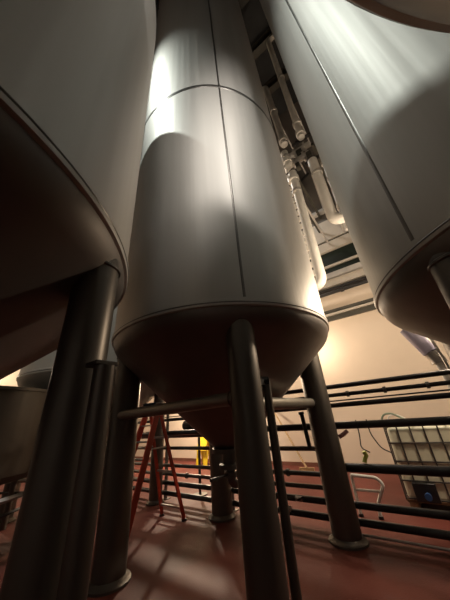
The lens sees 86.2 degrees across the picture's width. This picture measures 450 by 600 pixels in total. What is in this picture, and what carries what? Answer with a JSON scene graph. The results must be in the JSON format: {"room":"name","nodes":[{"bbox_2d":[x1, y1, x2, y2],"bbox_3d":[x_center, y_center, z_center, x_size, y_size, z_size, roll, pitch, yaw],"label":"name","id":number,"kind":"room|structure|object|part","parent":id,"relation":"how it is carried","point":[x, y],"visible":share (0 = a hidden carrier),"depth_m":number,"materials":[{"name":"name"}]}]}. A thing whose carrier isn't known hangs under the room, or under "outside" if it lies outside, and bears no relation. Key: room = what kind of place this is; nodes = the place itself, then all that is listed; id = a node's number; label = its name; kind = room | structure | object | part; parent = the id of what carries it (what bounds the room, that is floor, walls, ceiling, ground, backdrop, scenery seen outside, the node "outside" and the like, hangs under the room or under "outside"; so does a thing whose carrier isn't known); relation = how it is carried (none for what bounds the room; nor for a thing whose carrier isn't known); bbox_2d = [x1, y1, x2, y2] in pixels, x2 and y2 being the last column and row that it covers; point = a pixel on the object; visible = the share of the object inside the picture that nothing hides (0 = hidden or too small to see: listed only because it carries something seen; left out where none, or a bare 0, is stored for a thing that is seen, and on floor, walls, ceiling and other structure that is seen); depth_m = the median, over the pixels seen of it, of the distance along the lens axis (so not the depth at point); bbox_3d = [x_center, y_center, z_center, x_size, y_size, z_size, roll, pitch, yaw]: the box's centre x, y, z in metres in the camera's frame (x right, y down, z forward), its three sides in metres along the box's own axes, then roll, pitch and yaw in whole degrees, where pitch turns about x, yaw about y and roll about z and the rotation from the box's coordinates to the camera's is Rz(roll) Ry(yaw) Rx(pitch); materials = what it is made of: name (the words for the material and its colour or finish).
{"room":"processing plant","nodes":[
{"label":"processing plant","id":0,"kind":"room"},
{"bbox_2d":[0,370,19,385],"bbox_3d":[-11.203,-1.197,10.766,0.200,16.200,15.400,-22,-31,31],"label":"wall","id":1,"kind":"structure","parent":0,"point":[10,380],"depth_m":10.50,"materials":[{"name":"beige paint"}]},
{"bbox_2d":[238,0,248,8],"bbox_3d":[-0.837,-11.005,10.246,23.000,0.575,0.280,-22,-31,31],"label":"trim","id":2,"kind":"structure","parent":1,"relation":"attached to","point":[242,3],"depth_m":9.17,"materials":[{"name":"metal"}]},
{"bbox_2d":[251,28,274,59],"bbox_3d":[0.136,-10.512,11.417,23.000,0.575,0.280,-22,-31,31],"label":"trim","id":3,"kind":"structure","parent":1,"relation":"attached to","point":[260,45],"depth_m":10.41,"materials":[{"name":"metal"}]},
{"bbox_2d":[264,67,289,98],"bbox_3d":[1.109,-10.019,12.588,23.000,0.575,0.280,-22,-31,31],"label":"trim","id":4,"kind":"structure","parent":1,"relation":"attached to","point":[273,84],"depth_m":11.65,"materials":[{"name":"metal"}]},
{"bbox_2d":[141,434,201,438],"bbox_3d":[-1.116,3.274,5.834,3.050,0.120,0.121,-22,-31,32],"label":"pipe","id":5,"kind":"object","parent":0,"point":[198,435],"visible":0.22,"depth_m":5.73,"materials":[{"name":"black metal"}]},
{"bbox_2d":[0,459,449,599],"bbox_3d":[-1.435,2.448,1.118,23.000,0.200,15.400,-22,-31,31],"label":"floor","id":6,"kind":"structure","parent":0,"point":[169,558],"depth_m":2.86,"materials":[{"name":"red concrete"}]},
{"bbox_2d":[0,385,47,530],"bbox_3d":[-4.354,2.599,3.638,2.810,2.160,2.810,-5,-26,0],"label":"vessel","id":7,"kind":"object","parent":6,"relation":"on","point":[21,408],"visible":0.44,"depth_m":3.57,"materials":[{"name":"metal"}]},
{"bbox_3d":[-3.987,3.667,4.471,0.100,0.920,0.100,-5,-26,0],"label":"leg","id":8,"kind":"part","parent":7,"relation":"part of","materials":[{"name":"metal"}]},
{"bbox_2d":[0,0,155,599],"bbox_3d":[-2.320,-1.151,1.633,3.282,6.830,3.282,-6,-26,3],"label":"tank","id":9,"kind":"object","parent":6,"relation":"on","point":[75,75],"visible":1,"depth_m":1.10,"materials":[{"name":"metal"}]},
{"bbox_3d":[-0.686,0.810,0.975,0.228,2.400,0.228,-22,-31,31],"label":"leg","id":10,"kind":"part","parent":9,"relation":"part of","materials":[{"name":"metal"}]},
{"bbox_2d":[0,306,164,523],"bbox_3d":[-3.400,-2.348,8.062,3.282,14.760,3.282,-26,-33,36],"label":"tank","id":11,"kind":"object","parent":6,"relation":"on","point":[37,374],"visible":0.13,"depth_m":4.85,"materials":[{"name":"metal"}]},
{"bbox_3d":[-4.264,4.250,4.636,0.380,0.060,0.380,-22,-31,31],"label":"foot plate","id":12,"kind":"part","parent":11,"relation":"part of","materials":[{"name":"metal"}]},
{"bbox_3d":[-4.354,3.139,5.178,0.270,2.440,0.270,-22,-31,31],"label":"leg","id":13,"kind":"part","parent":11,"relation":"part of","materials":[{"name":"metal"}]},
{"bbox_3d":[-1.467,4.228,5.055,0.380,0.060,0.380,-22,-31,31],"label":"foot plate","id":14,"kind":"part","parent":11,"relation":"part of","materials":[{"name":"metal"}]},
{"bbox_3d":[-1.557,3.117,5.597,0.270,2.440,0.270,-22,-31,31],"label":"leg","id":15,"kind":"part","parent":11,"relation":"part of","materials":[{"name":"metal"}]},
{"bbox_2d":[56,359,117,599],"bbox_3d":[-0.479,1.066,0.687,0.116,1.760,0.100,-22,-31,31],"label":"conduit","id":16,"kind":"object","parent":6,"relation":"on","point":[73,583],"visible":1,"depth_m":0.84,"materials":[{"name":"metal"}]},
{"bbox_3d":[-0.548,0.289,1.071,0.100,0.020,0.100,-22,-31,31],"label":"cap plate","id":17,"kind":"part","parent":16,"relation":"part of","materials":[{"name":"metal"}]},
{"bbox_2d":[129,402,186,537],"bbox_3d":[-1.311,2.778,4.151,0.612,1.845,1.196,-22,-31,31],"label":"step ladder","id":18,"kind":"object","parent":6,"relation":"on","point":[151,442],"visible":0.6,"depth_m":4.17,"materials":[{"name":"red metal"}]},
{"bbox_3d":[-1.611,2.755,4.037,0.675,1.801,0.052,15,-32,-35],"label":"rail","id":19,"kind":"part","parent":18,"relation":"part of","materials":[{"name":"red metal"}]},
{"bbox_3d":[-1.287,2.628,3.830,0.348,1.800,0.580,-5,-26,0],"label":"rail","id":20,"kind":"part","parent":18,"relation":"part of","materials":[{"name":"red metal"}]},
{"bbox_3d":[-1.282,2.930,4.450,0.045,1.788,0.649,-11,-27,13],"label":"rail","id":21,"kind":"part","parent":18,"relation":"part of","materials":[{"name":"metal"}]},
{"bbox_3d":[-0.955,2.801,4.240,0.620,1.787,0.036,19,-35,-40],"label":"rail","id":22,"kind":"part","parent":18,"relation":"part of","materials":[{"name":"red metal"}]},
{"bbox_2d":[162,415,169,499],"bbox_3d":[-1.368,3.499,5.669,0.160,1.890,0.140,-22,-31,31],"label":"stand","id":23,"kind":"object","parent":6,"relation":"on","point":[167,423],"visible":0.57,"depth_m":5.54,"materials":[{"name":"metal"}]},
{"bbox_3d":[-1.368,3.494,5.671,0.050,1.880,0.050,-22,-31,31],"label":"post","id":24,"kind":"part","parent":23,"relation":"part of","materials":[{"name":"metal"}]},
{"bbox_2d":[182,421,206,495],"bbox_3d":[-0.762,3.668,5.784,0.710,1.600,0.320,-22,-31,31],"label":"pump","id":25,"kind":"object","parent":6,"relation":"on","point":[185,425],"visible":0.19,"depth_m":5.64,"materials":[{"name":"metal"}]},
{"bbox_3d":[-0.904,3.179,6.108,0.300,0.220,0.220,-22,-31,31],"label":"motor","id":26,"kind":"part","parent":25,"relation":"part of","materials":[{"name":"metal"}]},
{"bbox_3d":[-0.750,3.818,5.711,0.710,1.265,0.320,-22,-31,31],"label":"frame","id":27,"kind":"part","parent":25,"relation":"part of","materials":[{"name":"yellow metal"}]},
{"bbox_2d":[196,437,209,464],"bbox_3d":[-0.777,5.634,9.069,0.550,0.957,0.388,-22,-31,31],"label":"sign","id":28,"kind":"object","parent":6,"relation":"on","point":[203,442],"visible":0.38,"depth_m":8.98,"materials":[{"name":"yellow plastic"}]},
{"bbox_3d":[-0.715,5.679,9.135,0.550,0.925,0.187,-22,-31,31],"label":"panel","id":29,"kind":"part","parent":28,"relation":"part of","materials":[{"name":"yellow plastic"}]},
{"bbox_2d":[87,0,368,599],"bbox_3d":[-0.394,-3.589,6.020,3.282,14.760,3.282,-7,-26,5],"label":"tank","id":30,"kind":"object","parent":6,"relation":"on","point":[221,296],"visible":0.98,"depth_m":2.98,"materials":[{"name":"metal"}]},
{"bbox_3d":[-1.258,3.009,2.593,0.466,0.060,0.466,-22,-31,31],"label":"foot plate","id":31,"kind":"part","parent":30,"relation":"part of","materials":[{"name":"metal"}]},
{"bbox_3d":[-1.349,1.893,3.138,0.356,2.450,0.356,-22,-31,31],"label":"leg","id":32,"kind":"part","parent":30,"relation":"part of","materials":[{"name":"metal"}]},
{"bbox_3d":[-0.133,2.509,4.602,0.356,2.450,0.356,-22,-31,31],"label":"leg","id":33,"kind":"part","parent":30,"relation":"part of","materials":[{"name":"metal"}]},
{"bbox_3d":[-0.042,3.625,4.057,0.466,0.060,0.466,-22,-31,31],"label":"foot plate","id":34,"kind":"part","parent":30,"relation":"part of","materials":[{"name":"metal"}]},
{"bbox_2d":[210,448,237,487],"bbox_3d":[0.235,2.220,3.219,0.824,0.475,0.768,-5,-26,0],"label":"outlet","id":35,"kind":"object","parent":30,"relation":"attached to","point":[229,460],"depth_m":3.09,"materials":[{"name":"metal"}]},
{"bbox_3d":[0.233,1.254,2.093,0.300,2.450,0.300,-22,-31,31],"label":"leg","id":36,"kind":"part","parent":30,"relation":"part of","materials":[{"name":"metal"}]},
{"bbox_3d":[1.448,1.871,3.557,0.356,2.450,0.356,-22,-31,31],"label":"leg","id":37,"kind":"part","parent":30,"relation":"part of","materials":[{"name":"metal"}]},
{"bbox_3d":[1.539,2.986,3.012,0.466,0.060,0.466,-22,-31,31],"label":"foot plate","id":38,"kind":"part","parent":30,"relation":"part of","materials":[{"name":"metal"}]},
{"bbox_2d":[231,486,238,511],"bbox_3d":[0.079,2.914,4.713,0.160,1.890,0.140,-22,-31,31],"label":"stand","id":39,"kind":"object","parent":6,"relation":"on","point":[234,508],"visible":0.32,"depth_m":4.31,"materials":[{"name":"metal"}]},
{"bbox_2d":[138,446,314,450],"bbox_3d":[-3.278,4.199,6.830,12.200,0.105,0.105,-22,-31,31],"label":"pipe","id":40,"kind":"object","parent":39,"relation":"attached to","point":[282,448],"visible":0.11,"depth_m":4.88,"materials":[{"name":"metal"}]},
{"bbox_2d":[135,462,319,476],"bbox_3d":[-3.254,4.494,6.685,12.200,0.105,0.105,-22,-31,31],"label":"pipe","id":41,"kind":"object","parent":39,"relation":"attached to","point":[287,472],"visible":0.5,"depth_m":3.97,"materials":[{"name":"metal"}]},
{"bbox_2d":[134,469,322,489],"bbox_3d":[-3.243,4.638,6.615,12.200,0.099,0.100,-22,-31,31],"label":"pipe","id":42,"kind":"object","parent":39,"relation":"attached to","point":[186,475],"visible":0.29,"depth_m":4.64,"materials":[{"name":"metal"}]},
{"bbox_2d":[133,486,449,540],"bbox_3d":[-1.003,4.049,5.005,17.800,0.086,0.089,-22,-31,31],"label":"pipe","id":43,"kind":"object","parent":39,"relation":"attached to","point":[375,524],"visible":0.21,"depth_m":3.08,"materials":[{"name":"black metal"}]},
{"bbox_2d":[133,478,449,520],"bbox_3d":[-1.016,3.887,5.083,17.800,0.086,0.089,-22,-31,31],"label":"pipe","id":44,"kind":"object","parent":39,"relation":"attached to","point":[387,508],"visible":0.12,"depth_m":3.12,"materials":[{"name":"black metal"}]},
{"bbox_2d":[295,496,304,501],"bbox_3d":[1.121,2.939,3.562,0.175,0.094,0.109,-22,-31,31],"label":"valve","id":45,"kind":"object","parent":44,"relation":"attached to","point":[297,498],"visible":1,"depth_m":3.56,"materials":[{"name":"metal"}]},
{"bbox_2d":[138,392,449,423],"bbox_3d":[-1.106,2.785,5.622,17.800,0.068,0.072,-22,-31,31],"label":"pipe","id":46,"kind":"object","parent":39,"relation":"attached to","point":[437,395],"visible":0.48,"depth_m":3.42,"materials":[{"name":"black metal"}]},
{"bbox_2d":[142,416,449,436],"bbox_3d":[-1.085,3.036,5.499,17.800,0.100,0.100,-22,-31,31],"label":"pipe","id":47,"kind":"object","parent":39,"relation":"attached to","point":[441,420],"visible":0.48,"depth_m":3.36,"materials":[{"name":"black metal"}]},
{"bbox_2d":[298,411,311,448],"bbox_3d":[1.274,2.067,3.831,0.112,0.526,0.090,-22,-31,31],"label":"drop leg","id":48,"kind":"object","parent":47,"relation":"attached to","point":[301,414],"visible":1,"depth_m":3.80,"materials":[{"name":"black metal"}]},
{"bbox_2d":[338,429,348,438],"bbox_3d":[1.745,1.977,3.549,0.160,0.120,0.070,-8,-26,8],"label":"hose nozzle","id":49,"kind":"object","parent":47,"relation":"attached to","point":[345,432],"visible":0.98,"depth_m":3.53,"materials":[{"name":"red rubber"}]},
{"bbox_2d":[355,420,369,452],"bbox_3d":[1.923,1.914,3.385,0.104,0.407,0.016,-22,-31,31],"label":"cable","id":50,"kind":"object","parent":47,"relation":"hanging from","point":[355,420],"visible":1,"depth_m":3.38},
{"bbox_2d":[366,419,390,452],"bbox_3d":[2.087,1.848,3.277,0.191,0.407,0.016,-22,-31,31],"label":"cable","id":51,"kind":"object","parent":47,"relation":"hanging from","point":[366,419],"visible":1,"depth_m":3.29,"materials":[{"name":"black rubber"}]},
{"bbox_2d":[167,380,449,414],"bbox_3d":[-1.116,2.655,5.685,17.800,0.087,0.087,-22,-31,31],"label":"pipe","id":52,"kind":"object","parent":39,"relation":"attached to","point":[427,384],"visible":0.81,"depth_m":3.38,"materials":[{"name":"metal"}]},
{"bbox_2d":[285,369,449,394],"bbox_3d":[-1.125,2.543,5.740,17.800,0.068,0.072,-22,-31,31],"label":"pipe","id":53,"kind":"object","parent":39,"relation":"attached to","point":[447,371],"visible":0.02,"depth_m":3.45,"materials":[{"name":"black metal"}]},
{"bbox_2d":[260,377,301,599],"bbox_3d":[0.444,1.616,2.067,0.261,1.848,0.170,8,-29,-24],"label":"pipe","id":54,"kind":"object","parent":6,"relation":"on","point":[294,583],"visible":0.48,"depth_m":2.03,"materials":[{"name":"metal"}]},
{"bbox_2d":[275,413,314,470],"bbox_3d":[1.925,4.192,7.350,0.269,1.640,1.681,6,-28,-21],"label":"broom","id":55,"kind":"object","parent":6,"relation":"on","point":[305,468],"visible":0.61,"depth_m":6.67,"materials":[{"name":"brown wood"}]},
{"bbox_2d":[259,0,449,358],"bbox_3d":[2.557,-4.870,3.889,3.282,14.760,3.282,5,-28,-20],"label":"tank","id":56,"kind":"object","parent":6,"relation":"on","point":[372,91],"visible":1,"depth_m":1.98,"materials":[{"name":"metal"}]},
{"bbox_3d":[1.552,0.707,1.065,0.280,2.340,0.280,-22,-31,31],"label":"leg","id":57,"kind":"part","parent":56,"relation":"part of","materials":[{"name":"metal"}]},
{"bbox_3d":[2.822,1.278,2.447,0.310,2.340,0.310,-22,-31,31],"label":"leg","id":58,"kind":"part","parent":56,"relation":"part of","materials":[{"name":"metal"}]},
{"bbox_2d":[350,473,384,519],"bbox_3d":[2.215,2.983,3.669,0.474,0.543,0.070,-22,-31,31],"label":"frame","id":59,"kind":"object","parent":6,"relation":"on","point":[381,491],"visible":0.86,"depth_m":3.68,"materials":[{"name":"white metal"}]},
{"bbox_2d":[346,0,449,32],"bbox_3d":[0.778,-2.356,-0.320,3.282,6.830,3.282,-26,-33,36],"label":"tank","id":60,"kind":"object","parent":6,"relation":"on","point":[431,15],"visible":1,"depth_m":0.67,"materials":[{"name":"metal"}]},
{"bbox_2d":[362,533,449,551],"bbox_3d":[3.832,2.108,1.641,5.400,0.028,0.030,-22,-31,32],"label":"tube","id":61,"kind":"object","parent":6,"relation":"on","point":[363,534],"visible":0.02,"depth_m":2.77,"materials":[{"name":"metal"}]},
{"bbox_2d":[383,425,449,507],"bbox_3d":[3.640,2.682,4.006,1.323,1.170,1.281,-22,-31,31],"label":"tote","id":62,"kind":"object","parent":6,"relation":"on","point":[416,445],"visible":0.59,"depth_m":3.82,"materials":[{"name":"plastic"}]},
{"bbox_2d":[381,413,402,419],"bbox_3d":[3.225,2.022,4.143,1.007,0.204,0.101,-14,-27,18],"label":"garden hose","id":63,"kind":"object","parent":62,"relation":"on","point":[384,414],"visible":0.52,"depth_m":4.24,"materials":[{"name":"rubber"}]},
{"bbox_2d":[400,329,449,388],"bbox_3d":[2.974,1.453,3.195,0.429,2.720,0.263,-22,-31,31],"label":"pipe","id":64,"kind":"object","parent":6,"relation":"on","point":[428,348],"visible":0.61,"depth_m":3.44,"materials":[{"name":"metal"}]},
{"bbox_2d":[155,0,297,121],"bbox_3d":[-2.628,-12.250,8.296,23.000,0.200,15.400,-22,-31,31],"label":"ceiling","id":65,"kind":"structure","parent":0,"point":[255,21],"depth_m":10.99,"materials":[{"name":"grey paint"}]},
{"bbox_2d":[135,101,449,463],"bbox_3d":[2.710,-2.498,10.415,23.000,16.200,0.200,-22,-31,31],"label":"wall","id":66,"kind":"structure","parent":0,"point":[363,346],"depth_m":7.29,"materials":[{"name":"beige paint"}]},
{"bbox_2d":[135,456,317,466],"bbox_3d":[3.226,4.681,6.808,23.000,0.100,0.030,-22,-31,31],"label":"baseboard","id":67,"kind":"structure","parent":66,"relation":"attached to","point":[315,464],"depth_m":7.65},
{"bbox_2d":[262,86,305,173],"bbox_3d":[2.547,-6.067,9.632,0.640,3.739,3.346,-22,-31,32],"label":"insulated riser","id":68,"kind":"object","parent":66,"relation":"attached to","point":[283,140],"visible":0.75,"depth_m":8.22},
{"bbox_2d":[281,150,291,172],"bbox_3d":[2.797,-3.732,8.433,0.342,0.847,3.357,-22,-31,32],"label":"insulated riser","id":69,"kind":"object","parent":66,"relation":"attached to","point":[286,158],"visible":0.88,"depth_m":7.18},
{"bbox_2d":[266,34,310,144],"bbox_3d":[3.285,-7.629,9.680,0.995,6.870,3.334,-22,-31,32],"label":"insulated riser","id":70,"kind":"object","parent":66,"relation":"attached to","point":[300,133],"visible":0.86,"depth_m":8.27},
{"bbox_2d":[286,174,320,275],"bbox_3d":[2.947,-1.811,7.750,0.260,3.800,2.990,-22,-31,31],"label":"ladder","id":71,"kind":"object","parent":66,"relation":"attached to","point":[287,175],"visible":0.23,"depth_m":6.87,"materials":[{"name":"metal"}]},
{"bbox_2d":[288,170,329,289],"bbox_3d":[2.677,-1.355,7.539,1.209,3.865,3.353,-22,-31,32],"label":"insulated riser","id":72,"kind":"object","parent":66,"relation":"attached to","point":[293,178],"visible":0.73,"depth_m":6.04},
{"bbox_2d":[289,132,332,218],"bbox_3d":[3.202,-4.112,8.432,0.900,1.275,3.059,-22,-31,31],"label":"valve manifold","id":73,"kind":"object","parent":66,"relation":"attached to","point":[300,156],"visible":0.74,"depth_m":7.42,"materials":[{"name":"metal"}]},
{"bbox_2d":[312,180,324,217],"bbox_3d":[3.660,-4.255,10.037,0.919,2.020,0.240,-22,-31,31],"label":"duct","id":74,"kind":"object","parent":66,"relation":"attached to","point":[321,211],"visible":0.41,"depth_m":9.60,"materials":[{"name":"silver metal"}]},
{"bbox_2d":[303,220,348,245],"bbox_3d":[2.651,-2.150,10.113,22.960,0.880,0.100,-22,-31,31],"label":"trim","id":75,"kind":"structure","parent":66,"relation":"attached to","point":[331,231],"depth_m":9.19,"materials":[{"name":"paint"}]},
{"bbox_2d":[308,156,345,233],"bbox_3d":[3.742,-2.452,7.113,0.991,2.424,3.343,-22,-31,32],"label":"insulated riser","id":76,"kind":"object","parent":66,"relation":"attached to","point":[333,217],"visible":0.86,"depth_m":6.04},
{"bbox_2d":[308,233,352,259],"bbox_3d":[2.687,-1.496,9.767,22.960,0.360,0.160,-22,-31,31],"label":"trim","id":77,"kind":"structure","parent":66,"relation":"attached to","point":[345,239],"depth_m":8.79,"materials":[{"name":"paint"}]},
{"bbox_2d":[318,153,347,230],"bbox_3d":[3.620,-2.995,7.492,0.189,3.802,3.279,-22,-31,32],"label":"thin riser","id":78,"kind":"object","parent":66,"relation":"attached to","point":[337,205],"visible":0.3,"depth_m":6.12,"materials":[{"name":"silver metal"}]},
{"bbox_2d":[310,243,356,269],"bbox_3d":[2.753,-1.067,9.606,22.960,0.520,0.050,-22,-31,31],"label":"trim","id":79,"kind":"structure","parent":66,"relation":"attached to","point":[349,250],"depth_m":8.68,"materials":[{"name":"black metal"}]},
{"bbox_2d":[314,257,359,277],"bbox_3d":[2.789,-0.628,9.391,22.960,0.220,0.050,-22,-31,31],"label":"trim","id":80,"kind":"structure","parent":66,"relation":"attached to","point":[356,260],"depth_m":8.48,"materials":[{"name":"black metal"}]},
{"bbox_2d":[315,262,362,280],"bbox_3d":[2.772,-0.448,9.255,22.960,0.180,0.160,-22,-31,31],"label":"trim","id":81,"kind":"structure","parent":66,"relation":"attached to","point":[356,266],"depth_m":8.29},
{"bbox_2d":[324,254,357,269],"bbox_3d":[2.761,-0.788,9.447,22.960,0.080,0.100,-22,-31,31],"label":"trim","id":82,"kind":"structure","parent":66,"relation":"attached to","point":[354,256],"depth_m":8.50,"materials":[{"name":"paint"}]},
{"bbox_2d":[318,268,365,291],"bbox_3d":[2.809,-0.205,9.163,22.960,0.260,0.100,-22,-31,31],"label":"trim","id":83,"kind":"structure","parent":66,"relation":"attached to","point":[359,273],"depth_m":8.26,"materials":[{"name":"paint"}]},
{"bbox_2d":[319,276,366,294],"bbox_3d":[2.819,-0.002,9.055,22.960,0.080,0.120,-22,-31,31],"label":"trim","id":84,"kind":"structure","parent":66,"relation":"attached to","point":[364,277],"depth_m":8.20,"materials":[{"name":"grey metal"}]},
{"bbox_2d":[319,280,367,297],"bbox_3d":[2.760,0.122,8.889,22.800,0.154,0.158,-22,-31,31],"label":"conduit","id":85,"kind":"object","parent":66,"relation":"attached to","point":[341,289],"visible":0.06,"depth_m":8.03,"materials":[{"name":"grey metal"}]},
{"bbox_2d":[324,298,372,314],"bbox_3d":[2.877,0.701,8.711,22.960,0.090,0.120,-22,-31,31],"label":"trim","id":86,"kind":"structure","parent":66,"relation":"attached to","point":[370,299],"depth_m":7.87,"materials":[{"name":"metal"}]},
{"bbox_2d":[325,301,373,317],"bbox_3d":[2.881,0.798,8.660,22.960,0.070,0.130,-22,-31,31],"label":"trim","id":87,"kind":"structure","parent":66,"relation":"attached to","point":[372,302],"depth_m":7.82,"materials":[{"name":"paint"}]},
{"bbox_2d":[327,305,375,321],"bbox_3d":[2.900,0.924,8.612,22.960,0.140,0.100,-22,-31,31],"label":"trim","id":88,"kind":"structure","parent":66,"relation":"attached to","point":[371,307],"depth_m":7.77,"materials":[{"name":"metal"}]},
{"bbox_2d":[140,389,449,419],"bbox_3d":[-1.110,2.729,5.649,17.800,0.020,0.034,-22,-31,32],"label":"pipe","id":89,"kind":"object","parent":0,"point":[444,389],"visible":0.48,"depth_m":3.39,"materials":[{"name":"black metal"}]},
{"bbox_3d":[5.242,0.830,1.302,0.160,1.890,0.140,-22,-31,31],"label":"stand","id":90,"kind":"object","parent":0,"visible":0},
{"bbox_2d":[345,463,449,476],"bbox_3d":[3.836,1.539,2.042,5.450,0.112,0.114,-22,-31,31],"label":"pipe","id":91,"kind":"object","parent":90,"relation":"attached to","point":[395,469],"visible":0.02,"depth_m":3.06,"materials":[{"name":"black metal"}]},
{"bbox_2d":[362,450,367,462],"bbox_3d":[1.950,2.188,3.355,0.106,0.152,0.059,-5,-26,0],"label":"fitting","id":92,"kind":"object","parent":91,"relation":"on","point":[365,455],"visible":0.98,"depth_m":3.34,"materials":[{"name":"green plastic"}]}
]}

